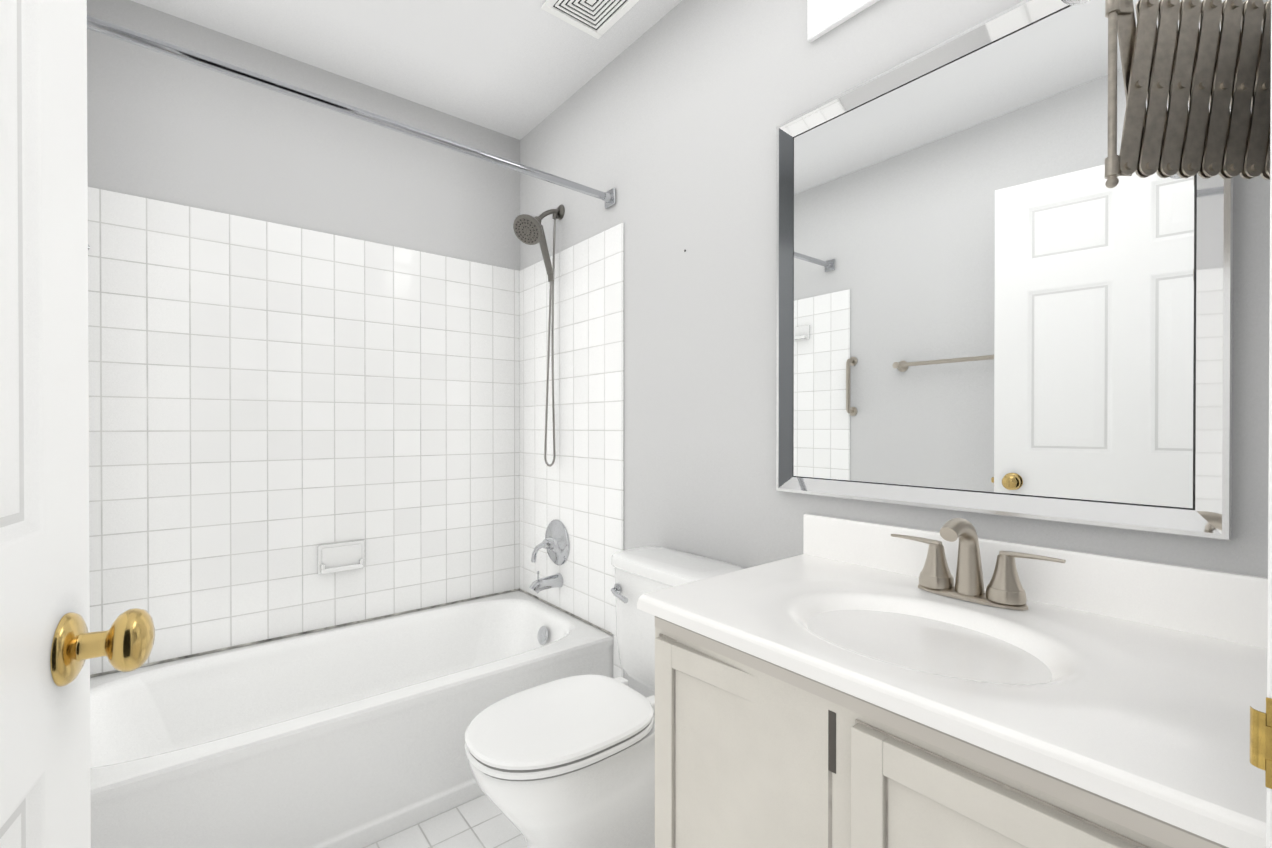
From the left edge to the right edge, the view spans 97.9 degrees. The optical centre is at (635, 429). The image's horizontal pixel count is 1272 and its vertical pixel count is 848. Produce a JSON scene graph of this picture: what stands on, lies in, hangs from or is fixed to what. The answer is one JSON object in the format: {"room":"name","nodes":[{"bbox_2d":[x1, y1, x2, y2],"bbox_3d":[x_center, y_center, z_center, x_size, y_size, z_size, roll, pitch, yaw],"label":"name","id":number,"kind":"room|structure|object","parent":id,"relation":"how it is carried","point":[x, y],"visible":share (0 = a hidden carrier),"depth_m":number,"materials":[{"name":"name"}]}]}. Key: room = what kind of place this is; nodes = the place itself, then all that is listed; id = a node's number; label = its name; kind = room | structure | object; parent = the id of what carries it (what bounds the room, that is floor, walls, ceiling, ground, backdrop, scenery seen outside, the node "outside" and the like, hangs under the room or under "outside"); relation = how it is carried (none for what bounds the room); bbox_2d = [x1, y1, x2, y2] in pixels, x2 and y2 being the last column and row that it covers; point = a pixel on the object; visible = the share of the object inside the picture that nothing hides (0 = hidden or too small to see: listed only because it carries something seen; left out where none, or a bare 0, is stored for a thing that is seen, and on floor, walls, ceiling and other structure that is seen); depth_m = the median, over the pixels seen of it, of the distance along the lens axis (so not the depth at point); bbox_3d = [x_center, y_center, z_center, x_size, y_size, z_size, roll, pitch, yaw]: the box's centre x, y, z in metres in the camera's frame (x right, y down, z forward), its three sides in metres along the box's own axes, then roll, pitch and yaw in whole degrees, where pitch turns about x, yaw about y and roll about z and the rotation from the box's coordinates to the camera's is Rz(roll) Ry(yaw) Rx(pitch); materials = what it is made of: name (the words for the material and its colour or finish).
{"room":"bathroom","nodes":[
{"label":"bathroom","id":0,"kind":"room"},
{"bbox_2d":[131,0,681,139],"bbox_3d":[0.099,-1.364,0.585,3.920,0.050,4.107,0,0,-39],"label":"ceiling","id":1,"kind":"structure","parent":0,"point":[519,69],"depth_m":1.93,"materials":[{"name":"paint"}]},
{"bbox_2d":[541,0,638,38],"bbox_3d":[-0.139,-1.339,1.734,0.221,0.010,0.241,0,0,-39],"label":"ceiling vent","id":2,"kind":"object","parent":1,"relation":"in","point":[597,19],"visible":1,"depth_m":1.78,"materials":[{"name":"white plastic"}]},
{"bbox_2d":[363,794,526,847],"bbox_3d":[0.099,1.156,0.597,3.920,0.050,4.107,0,0,-39],"label":"floor","id":3,"kind":"structure","parent":0,"point":[482,821],"depth_m":1.55,"materials":[{"name":"tile"}]},
{"bbox_2d":[90,590,613,847],"bbox_3d":[-0.899,0.938,1.829,1.518,0.375,0.732,0,0,-39],"label":"bathtub","id":4,"kind":"object","parent":3,"relation":"on","point":[351,736],"visible":0.79,"depth_m":1.63,"materials":[{"name":"ceramic"}]},
{"bbox_2d":[465,546,744,847],"bbox_3d":[-0.082,0.752,1.447,0.722,0.752,0.414,0,0,-39],"label":"toilet","id":5,"kind":"object","parent":3,"relation":"on","point":[568,762],"visible":0.83,"depth_m":1.32,"materials":[{"name":"ceramic"}]},
{"bbox_2d":[637,514,1267,847],"bbox_3d":[0.466,0.671,0.909,0.550,0.918,0.797,0,0,-39],"label":"bathroom vanity","id":6,"kind":"object","parent":3,"relation":"on","point":[843,683],"visible":0.96,"depth_m":0.79,"materials":[{"name":"wood"}]},
{"bbox_2d":[891,518,1065,610],"bbox_3d":[0.588,0.233,0.999,0.129,0.151,0.287,0,0,-39],"label":"faucet","id":7,"kind":"object","parent":6,"relation":"on","point":[1005,589],"visible":1,"depth_m":1.00,"materials":[{"name":"silver metal"}]},
{"bbox_2d":[87,0,1269,696],"bbox_3d":[0.131,-0.104,0.552,4.120,2.470,4.207,0,0,-39],"label":"wall","id":8,"kind":"structure","parent":0,"point":[671,120],"depth_m":1.74,"materials":[{"name":"paint"}]},
{"bbox_2d":[0,0,154,847],"bbox_3d":[-0.380,0.092,0.238,0.239,2.058,0.810,0,0,-39],"label":"door","id":9,"kind":"structure","parent":8,"relation":"in","point":[51,645],"depth_m":0.49,"materials":[{"name":"paint"}]},
{"bbox_2d":[87,15,615,208],"bbox_3d":[-0.694,-0.863,1.566,1.517,0.101,0.103,0,0,-39],"label":"rail","id":10,"kind":"object","parent":8,"relation":"attached to","point":[170,50],"visible":0.98,"depth_m":1.45,"materials":[{"name":"silver metal"}]},
{"bbox_2d":[88,187,623,677],"bbox_3d":[-0.881,0.195,1.803,1.519,1.859,0.790,0,0,-39],"label":"wall tile","id":11,"kind":"structure","parent":8,"relation":"attached to","point":[274,407],"depth_m":2.04,"materials":[{"name":"white tile"}]},
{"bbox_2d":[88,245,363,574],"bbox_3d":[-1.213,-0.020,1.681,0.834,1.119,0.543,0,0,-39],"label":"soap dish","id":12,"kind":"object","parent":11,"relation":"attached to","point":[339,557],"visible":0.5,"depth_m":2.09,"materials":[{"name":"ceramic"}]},
{"bbox_2d":[529,520,569,593],"bbox_3d":[-0.381,0.520,2.272,0.137,0.286,0.188,0,0,-39],"label":"tub valve","id":13,"kind":"object","parent":11,"relation":"attached to","point":[555,543],"visible":1,"depth_m":2.27,"materials":[{"name":"silver metal"}]},
{"bbox_2d":[513,204,564,466],"bbox_3d":[-0.393,-0.390,2.244,0.199,1.086,0.119,0,0,-39],"label":"shower head","id":14,"kind":"object","parent":8,"relation":"attached to","point":[528,229],"visible":0.98,"depth_m":2.23},
{"bbox_2d":[807,0,878,42],"bbox_3d":[0.640,-1.130,1.111,0.016,0.342,0.673,0,0,-39],"label":"vanity light","id":15,"kind":"object","parent":8,"relation":"attached to","point":[824,17],"visible":0.95,"depth_m":1.32,"materials":[{"name":"white"}]},
{"bbox_2d":[776,0,1233,540],"bbox_3d":[0.625,-0.311,1.128,0.023,0.945,0.807,0,0,-39],"label":"mirror","id":16,"kind":"object","parent":8,"relation":"attached to","point":[995,295],"visible":0.96,"depth_m":1.05,"materials":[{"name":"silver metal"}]},
{"bbox_2d":[1061,0,1270,187],"bbox_3d":[0.653,-0.417,0.664,0.244,0.280,0.194,0,0,-39],"label":"accordion mirror arm","id":17,"kind":"object","parent":8,"relation":"attached to","point":[1223,69],"visible":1,"depth_m":0.65,"materials":[{"name":"silver metal"}]},
{"bbox_2d":[1250,0,1271,847],"bbox_3d":[0.141,0.060,0.067,0.941,2.148,0.134,0,0,-39],"label":"door frame","id":18,"kind":"structure","parent":8,"relation":"attached to","point":[1260,740],"depth_m":0.37,"materials":[{"name":"paint"}]}
]}

